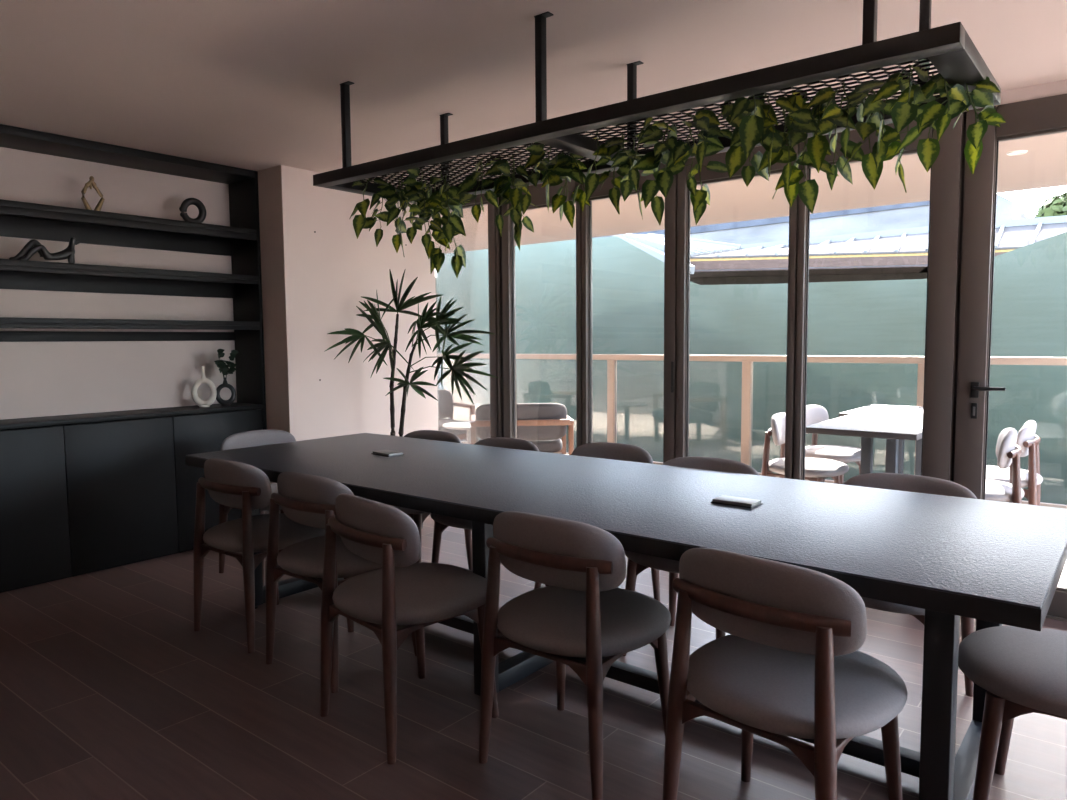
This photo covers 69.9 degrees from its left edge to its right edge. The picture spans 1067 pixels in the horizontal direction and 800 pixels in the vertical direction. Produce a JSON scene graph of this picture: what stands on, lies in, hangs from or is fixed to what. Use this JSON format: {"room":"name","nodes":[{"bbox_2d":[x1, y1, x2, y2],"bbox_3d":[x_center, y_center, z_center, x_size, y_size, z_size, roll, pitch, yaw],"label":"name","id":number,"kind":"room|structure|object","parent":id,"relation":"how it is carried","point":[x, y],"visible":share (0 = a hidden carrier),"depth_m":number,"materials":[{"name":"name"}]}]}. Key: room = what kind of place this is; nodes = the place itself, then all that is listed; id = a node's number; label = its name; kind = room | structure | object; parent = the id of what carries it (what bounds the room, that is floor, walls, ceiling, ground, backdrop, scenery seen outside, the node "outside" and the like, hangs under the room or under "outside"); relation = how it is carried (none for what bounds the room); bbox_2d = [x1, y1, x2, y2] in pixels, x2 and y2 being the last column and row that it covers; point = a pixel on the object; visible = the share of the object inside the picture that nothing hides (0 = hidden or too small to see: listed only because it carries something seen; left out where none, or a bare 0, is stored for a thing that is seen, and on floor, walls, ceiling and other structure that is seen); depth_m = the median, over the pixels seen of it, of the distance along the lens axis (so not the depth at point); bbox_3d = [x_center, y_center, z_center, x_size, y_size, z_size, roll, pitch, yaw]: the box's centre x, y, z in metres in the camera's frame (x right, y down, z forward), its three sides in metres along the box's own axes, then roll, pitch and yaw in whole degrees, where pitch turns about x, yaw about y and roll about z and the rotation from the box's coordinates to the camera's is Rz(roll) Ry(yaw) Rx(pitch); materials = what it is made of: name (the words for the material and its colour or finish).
{"room":"dining room","nodes":[
{"label":"dining room","id":0,"kind":"room"},
{"bbox_2d":[0,147,236,419],"bbox_3d":[-3.874,-0.132,3.176,0.180,2.407,5.591,3,6,39],"label":"wall","id":1,"kind":"structure","parent":0,"point":[38,379],"depth_m":4.62,"materials":[{"name":"paint"}]},
{"bbox_2d":[0,124,266,429],"bbox_3d":[-3.251,-0.164,3.539,0.330,2.405,4.240,3,6,39],"label":"shelving unit","id":2,"kind":"object","parent":1,"relation":"attached to","point":[240,240],"visible":0.95,"depth_m":4.60,"materials":[{"name":"black laminate"}]},
{"bbox_2d":[9,237,79,262],"bbox_3d":[-2.667,-0.826,4.176,0.070,0.158,0.350,3,5,34],"label":"figurine","id":3,"kind":"object","parent":2,"relation":"on","point":[33,246],"visible":0.91,"depth_m":4.15,"materials":[{"name":"black ceramic"}]},
{"bbox_2d":[81,176,104,210],"bbox_3d":[-2.517,-1.168,4.356,0.044,0.219,0.126,3,6,39],"label":"figurine","id":4,"kind":"object","parent":2,"relation":"on","point":[90,183],"visible":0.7,"depth_m":4.34,"materials":[{"name":"brown metal"}]},
{"bbox_2d":[179,198,205,222],"bbox_3d":[-2.149,-1.189,4.813,0.158,0.171,0.045,-3,5,-31],"label":"ring sculpture","id":5,"kind":"object","parent":2,"relation":"on","point":[200,218],"visible":0.94,"depth_m":4.80,"materials":[{"name":"black ceramic"}]},
{"bbox_2d":[0,514,1066,799],"bbox_3d":[1.155,1.204,1.920,18.500,0.140,9.770,3,6,39],"label":"floor","id":6,"kind":"structure","parent":0,"point":[110,690],"depth_m":2.62,"materials":[{"name":"brown wood"}]},
{"bbox_2d":[0,402,262,592],"bbox_3d":[-3.251,0.599,3.589,0.332,0.876,4.217,3,6,39],"label":"sideboard","id":7,"kind":"object","parent":6,"relation":"on","point":[80,494],"visible":0.88,"depth_m":4.33,"materials":[{"name":"black wood"}]},
{"bbox_2d":[0,402,262,429],"bbox_3d":[-3.255,0.174,3.555,0.332,0.024,4.217,3,6,39],"label":"countertop","id":8,"kind":"structure","parent":7,"relation":"on","point":[182,410],"depth_m":4.45,"materials":[{"name":"black laminate"}]},
{"bbox_2d":[191,366,216,406],"bbox_3d":[-2.126,-0.085,4.917,0.151,0.265,0.066,-2,5,-20],"label":"vase","id":9,"kind":"object","parent":7,"relation":"on","point":[201,403],"visible":1,"depth_m":4.90,"materials":[{"name":"beige ceramic"}]},
{"bbox_2d":[216,377,235,405],"bbox_3d":[-2.029,-0.056,5.024,0.128,0.186,0.066,-2,5,-20],"label":"vase","id":10,"kind":"object","parent":7,"relation":"on","point":[219,399],"visible":0.97,"depth_m":5.01,"materials":[{"name":"black ceramic"}]},
{"bbox_2d":[214,349,237,376],"bbox_3d":[-2.018,-0.223,5.015,0.170,0.231,0.120,-4,6,-38],"label":"leaf sprig","id":11,"kind":"object","parent":10,"relation":"in","point":[221,365],"visible":1,"depth_m":5.01,"materials":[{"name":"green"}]},
{"bbox_2d":[219,429,295,585],"bbox_3d":[-1.443,0.576,4.273,0.524,0.788,0.516,3,6,39],"label":"dining chair","id":12,"kind":"object","parent":6,"relation":"on","point":[256,437],"visible":0.15,"depth_m":4.28,"materials":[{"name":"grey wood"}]},
{"bbox_2d":[193,458,324,652],"bbox_3d":[-1.208,0.637,3.466,0.516,0.788,0.524,3,6,36],"label":"dining chair","id":13,"kind":"object","parent":6,"relation":"on","point":[246,487],"visible":0.79,"depth_m":3.25,"materials":[{"name":"beige fabric"}]},
{"bbox_2d":[266,472,416,692],"bbox_3d":[-0.758,0.662,3.103,0.516,0.788,0.524,3,6,38],"label":"dining chair","id":14,"kind":"object","parent":6,"relation":"on","point":[305,499],"visible":0.56,"depth_m":2.92,"materials":[{"name":"grey fabric"}]},
{"bbox_2d":[258,165,437,512],"bbox_3d":[-1.470,-0.347,5.677,0.778,2.407,1.335,3,6,39],"label":"wall pier","id":15,"kind":"object","parent":6,"relation":"on","point":[313,284],"visible":0.43,"depth_m":5.16,"materials":[{"name":"paint"}]},
{"bbox_2d":[320,494,498,764],"bbox_3d":[-0.413,0.697,2.626,0.524,0.788,0.516,-5,6,-44],"label":"dining chair","id":16,"kind":"object","parent":6,"relation":"on","point":[404,591],"visible":0.96,"depth_m":2.45,"materials":[{"name":"grey fabric"}]},
{"bbox_2d":[324,271,497,527],"bbox_3d":[-0.727,0.026,4.976,1.305,1.761,0.419,2,5,30],"label":"palm","id":17,"kind":"object","parent":6,"relation":"on","point":[458,369],"visible":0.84,"depth_m":4.96,"materials":[{"name":"plant"}]},
{"bbox_2d":[387,430,472,570],"bbox_3d":[-0.660,0.578,4.172,0.516,0.788,0.524,3,6,37],"label":"dining chair","id":18,"kind":"object","parent":6,"relation":"on","point":[418,517],"visible":0.15,"depth_m":4.23,"materials":[{"name":"brown wood"}]},
{"bbox_2d":[430,437,548,585],"bbox_3d":[-0.238,0.602,3.822,0.516,0.788,0.524,3,6,40],"label":"dining chair","id":19,"kind":"object","parent":6,"relation":"on","point":[441,522],"visible":0.13,"depth_m":3.82,"materials":[{"name":"brown wood"}]},
{"bbox_2d":[475,403,573,454],"bbox_3d":[-0.118,0.386,6.852,0.888,0.765,0.695,-1,4,-4],"label":"lounge armchair","id":20,"kind":"object","parent":6,"relation":"on","point":[543,425],"visible":0.58,"depth_m":6.54,"materials":[{"name":"grey fabric"}]},
{"bbox_2d":[479,438,562,452],"bbox_3d":[-0.122,0.389,6.910,0.740,0.140,0.580,-1,4,-4],"label":"seat cushion","id":21,"kind":"object","parent":20,"relation":"on","point":[555,445],"depth_m":6.65,"materials":[{"name":"grey fabric"}]},
{"bbox_2d":[479,511,670,799],"bbox_3d":[0.152,0.712,2.372,0.516,0.788,0.524,3,6,38],"label":"dining chair","id":22,"kind":"object","parent":6,"relation":"on","point":[583,612],"visible":0.99,"depth_m":2.19,"materials":[{"name":"grey fabric"}]},
{"bbox_2d":[534,442,659,601],"bbox_3d":[0.284,0.616,3.593,0.516,0.788,0.524,3,6,39],"label":"dining chair","id":23,"kind":"object","parent":6,"relation":"on","point":[605,450],"visible":0.2,"depth_m":3.66,"materials":[{"name":"grey fabric"}]},
{"bbox_2d":[185,433,1066,799],"bbox_3d":[0.010,0.671,3.055,3.461,0.763,1.093,3,6,39],"label":"dining table","id":24,"kind":"object","parent":6,"relation":"on","point":[992,563],"visible":0.62,"depth_m":2.34,"materials":[{"name":"grey"}]},
{"bbox_2d":[623,457,758,655],"bbox_3d":[0.643,0.651,3.107,0.516,0.788,0.524,3,6,38],"label":"dining chair","id":25,"kind":"object","parent":6,"relation":"on","point":[637,563],"visible":0.19,"depth_m":3.11,"materials":[{"name":"grey fabric"}]},
{"bbox_2d":[470,353,1066,508],"bbox_3d":[2.360,0.174,6.868,13.900,1.146,0.070,3,6,39],"label":"balcony railing","id":26,"kind":"object","parent":6,"relation":"on","point":[747,361],"visible":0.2,"depth_m":7.12,"materials":[{"name":"beige"}]},
{"bbox_2d":[662,548,907,799],"bbox_3d":[0.647,0.743,1.928,0.516,0.788,0.524,4,6,44],"label":"dining chair","id":27,"kind":"object","parent":6,"relation":"on","point":[790,663],"visible":1,"depth_m":1.77,"materials":[{"name":"grey fabric"}]},
{"bbox_2d":[761,413,848,483],"bbox_3d":[1.850,0.492,5.170,0.524,0.788,0.516,3,6,36],"label":"dining chair","id":28,"kind":"object","parent":6,"relation":"on","point":[816,469],"visible":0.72,"depth_m":5.09,"materials":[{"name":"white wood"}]},
{"bbox_2d":[805,405,860,483],"bbox_3d":[2.252,0.442,5.764,0.524,0.788,0.516,4,6,44],"label":"dining chair","id":29,"kind":"object","parent":6,"relation":"on","point":[815,414],"visible":0.53,"depth_m":5.71,"materials":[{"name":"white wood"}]},
{"bbox_2d":[806,414,922,474],"bbox_3d":[2.199,0.520,4.860,0.640,0.772,0.985,3,6,39],"label":"table","id":30,"kind":"object","parent":6,"relation":"on","point":[867,427],"visible":0.46,"depth_m":4.77,"materials":[{"name":"grey"}]},
{"bbox_2d":[839,404,922,475],"bbox_3d":[2.775,0.455,5.630,0.760,0.772,0.880,3,6,39],"label":"table","id":31,"kind":"object","parent":6,"relation":"on","point":[882,410],"visible":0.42,"depth_m":5.58,"materials":[{"name":"grey"}]},
{"bbox_2d":[843,473,976,696],"bbox_3d":[1.259,0.679,2.679,0.516,0.788,0.524,3,6,40],"label":"dining chair","id":32,"kind":"object","parent":6,"relation":"on","point":[891,481],"visible":0.16,"depth_m":2.73,"materials":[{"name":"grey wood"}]},
{"bbox_2d":[985,428,1023,503],"bbox_3d":[2.501,0.549,4.372,0.524,0.788,0.516,2,5,30],"label":"dining chair","id":33,"kind":"object","parent":6,"relation":"on","point":[1008,453],"visible":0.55,"depth_m":4.11,"materials":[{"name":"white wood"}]},
{"bbox_2d":[958,626,1066,799],"bbox_3d":[1.383,0.735,1.953,0.524,0.788,0.516,3,6,39],"label":"dining chair","id":34,"kind":"object","parent":6,"relation":"on","point":[1022,671],"visible":0.97,"depth_m":1.90,"materials":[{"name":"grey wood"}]},
{"bbox_2d":[986,420,1042,505],"bbox_3d":[2.875,0.514,4.779,0.524,0.788,0.516,3,6,36],"label":"dining chair","id":35,"kind":"object","parent":6,"relation":"on","point":[1031,478],"visible":0.54,"depth_m":4.52,"materials":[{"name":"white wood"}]},
{"bbox_2d":[1046,615,1066,621],"bbox_3d":[1.958,0.968,3.881,6.922,0.012,0.110,3,6,39],"label":"trim","id":36,"kind":"structure","parent":6,"relation":"on","point":[1047,616],"depth_m":3.47,"materials":[{"name":"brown metal"}]},
{"bbox_2d":[0,0,1066,188],"bbox_3d":[-0.461,-1.313,1.215,7.850,0.200,6.982,3,6,39],"label":"ceiling","id":37,"kind":"structure","parent":0,"point":[254,85],"depth_m":3.02,"materials":[{"name":"paint"}]},
{"bbox_2d":[313,0,1000,203],"bbox_3d":[0.213,-1.145,2.892,2.610,0.408,0.646,3,6,39],"label":"rack","id":38,"kind":"object","parent":37,"relation":"hanging from","point":[951,51],"visible":0.66,"depth_m":2.51,"materials":[{"name":"black metal"}]},
{"bbox_2d":[350,168,470,277],"bbox_3d":[-0.569,-0.794,3.508,0.646,0.480,0.402,3,6,39],"label":"trailing plant","id":39,"kind":"object","parent":38,"relation":"hanging from","point":[414,190],"visible":0.99,"depth_m":3.46,"materials":[{"name":"green plant"}]},
{"bbox_2d":[456,155,538,249],"bbox_3d":[-0.163,-0.834,3.236,0.386,0.408,0.318,3,6,39],"label":"trailing plant","id":40,"kind":"object","parent":38,"relation":"hanging from","point":[502,184],"visible":0.96,"depth_m":3.21,"materials":[{"name":"green plant"}]},
{"bbox_2d":[514,142,589,227],"bbox_3d":[0.105,-0.844,3.015,0.313,0.322,0.309,3,6,39],"label":"trailing plant","id":41,"kind":"object","parent":38,"relation":"hanging from","point":[562,166],"visible":0.96,"depth_m":3.01,"materials":[{"name":"green plant"}]},
{"bbox_2d":[585,131,652,219],"bbox_3d":[0.330,-0.845,2.867,0.275,0.339,0.250,3,6,39],"label":"trailing plant","id":42,"kind":"object","parent":38,"relation":"hanging from","point":[613,145],"visible":0.82,"depth_m":2.85,"materials":[{"name":"green plant"}]},
{"bbox_2d":[611,110,727,224],"bbox_3d":[0.506,-0.795,2.658,0.366,0.372,0.300,3,6,39],"label":"trailing plant","id":43,"kind":"object","parent":38,"relation":"hanging from","point":[706,121],"visible":0.99,"depth_m":2.66,"materials":[{"name":"green plant"}]},
{"bbox_2d":[697,89,837,213],"bbox_3d":[0.760,-0.800,2.467,0.388,0.416,0.294,-1,5,-10],"label":"trailing plant","id":44,"kind":"object","parent":38,"relation":"hanging from","point":[753,128],"visible":0.91,"depth_m":2.41,"materials":[{"name":"green plant"}]},
{"bbox_2d":[788,78,900,189],"bbox_3d":[0.939,-0.794,2.329,0.311,0.319,0.305,3,6,39],"label":"trailing plant","id":45,"kind":"object","parent":38,"relation":"hanging from","point":[817,145],"visible":0.89,"depth_m":2.32,"materials":[{"name":"green plant"}]},
{"bbox_2d":[862,59,1005,192],"bbox_3d":[1.152,-0.789,2.200,0.367,0.351,0.323,3,6,39],"label":"trailing plant","id":46,"kind":"object","parent":38,"relation":"hanging from","point":[933,114],"visible":0.91,"depth_m":2.15,"materials":[{"name":"green plant"}]},
{"bbox_2d":[474,132,1066,249],"bbox_3d":[0.219,-1.815,6.943,10.500,0.300,2.707,3,6,39],"label":"ceiling","id":47,"kind":"structure","parent":0,"point":[1044,164],"depth_m":5.98,"materials":[{"name":"beige paint"}]},
{"bbox_2d":[1006,150,1026,155],"bbox_3d":[2.938,-1.502,4.636,0.110,0.008,0.110,3,6,39],"label":"recessed light","id":48,"kind":"object","parent":47,"relation":"in","point":[1017,152],"visible":1,"depth_m":4.63,"materials":[{"name":"beige"}]},
{"bbox_2d":[477,80,1066,194],"bbox_3d":[1.965,-1.398,3.728,6.922,0.061,0.148,3,6,39],"label":"wall header","id":49,"kind":"structure","parent":0,"point":[1058,87],"depth_m":3.41,"materials":[{"name":"paint"}]},
{"bbox_2d":[431,193,497,443],"bbox_3d":[-0.499,-0.329,5.746,0.650,2.346,0.075,3,6,39],"label":"window","id":50,"kind":"structure","parent":49,"relation":"in","point":[456,416],"depth_m":5.75,"materials":[{"name":"clear glass"}]},
{"bbox_2d":[496,197,501,436],"bbox_3d":[-0.248,-0.313,5.510,0.022,2.346,0.012,3,6,39],"label":"trim","id":51,"kind":"structure","parent":49,"relation":"attached to","point":[497,209],"depth_m":5.49,"materials":[{"name":"brown metal"}]},
{"bbox_2d":[499,197,503,436],"bbox_3d":[-0.219,-0.314,5.528,0.060,2.346,0.054,3,6,39],"label":"trim","id":52,"kind":"structure","parent":49,"relation":"attached to","point":[500,237],"depth_m":5.49,"materials":[{"name":"black metal"}]},
{"bbox_2d":[501,179,581,446],"bbox_3d":[0.070,-0.298,5.289,0.690,2.346,0.075,3,6,39],"label":"window","id":53,"kind":"structure","parent":49,"relation":"in","point":[538,196],"depth_m":5.39,"materials":[{"name":"brown metal"}]},
{"bbox_2d":[581,163,677,462],"bbox_3d":[0.610,-0.269,4.856,0.696,2.346,0.075,3,6,39],"label":"window","id":54,"kind":"structure","parent":49,"relation":"in","point":[670,248],"depth_m":4.67,"materials":[{"name":"brown metal"}]},
{"bbox_2d":[671,143,799,478],"bbox_3d":[1.149,-0.238,4.415,0.752,2.346,0.087,3,6,39],"label":"window","id":55,"kind":"structure","parent":49,"relation":"in","point":[707,176],"depth_m":4.49,"materials":[{"name":"brown metal"}]},
{"bbox_2d":[794,112,963,480],"bbox_3d":[1.748,-0.206,3.942,0.775,2.346,0.075,3,6,39],"label":"window","id":56,"kind":"structure","parent":49,"relation":"in","point":[946,171],"depth_m":3.71,"materials":[{"name":"brown metal"}]},
{"bbox_2d":[951,111,966,481],"bbox_3d":[2.058,-0.190,3.702,0.010,2.346,0.050,3,6,39],"label":"trim","id":57,"kind":"structure","parent":49,"relation":"attached to","point":[965,113],"depth_m":3.66,"materials":[{"name":"black metal"}]},
{"bbox_2d":[954,93,1066,617],"bbox_3d":[2.521,-0.161,3.286,1.236,2.346,0.131,3,6,39],"label":"door","id":58,"kind":"structure","parent":49,"relation":"in","point":[1045,115],"depth_m":3.59,"materials":[{"name":"brown metal"}]},
{"bbox_3d":[27.493,1.498,34.345,120.000,0.200,72.400,3,6,39],"label":"ground","id":59,"kind":"structure","parent":0,"visible":0},
{"bbox_2d":[470,232,1066,504],"bbox_3d":[1.910,0.588,8.813,20.000,5.800,0.056,3,6,39],"label":"shade net","id":60,"kind":"object","parent":59,"relation":"on","point":[877,317],"visible":0.15,"depth_m":8.30,"materials":[{"name":"green fabric"}]},
{"bbox_2d":[593,194,1028,269],"bbox_3d":[4.553,-0.514,17.514,11.140,6.800,3.030,3,6,39],"label":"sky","id":61,"kind":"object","parent":59,"relation":"on","point":[915,214],"visible":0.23,"depth_m":14.39,"materials":[{"name":"white"}]},
{"bbox_2d":[613,215,1066,284],"bbox_3d":[4.203,0.325,10.252,8.501,6.264,4.145,3,6,39],"label":"awning","id":62,"kind":"object","parent":59,"relation":"on","point":[883,253],"visible":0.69,"depth_m":9.79,"materials":[{"name":"grey"}]},
{"bbox_2d":[1032,186,1066,217],"bbox_3d":[10.004,-0.540,13.761,1.942,7.362,2.064,3,6,39],"label":"tree","id":63,"kind":"object","parent":59,"relation":"on","point":[1054,206],"visible":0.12,"depth_m":13.72,"materials":[{"name":"green plant"}]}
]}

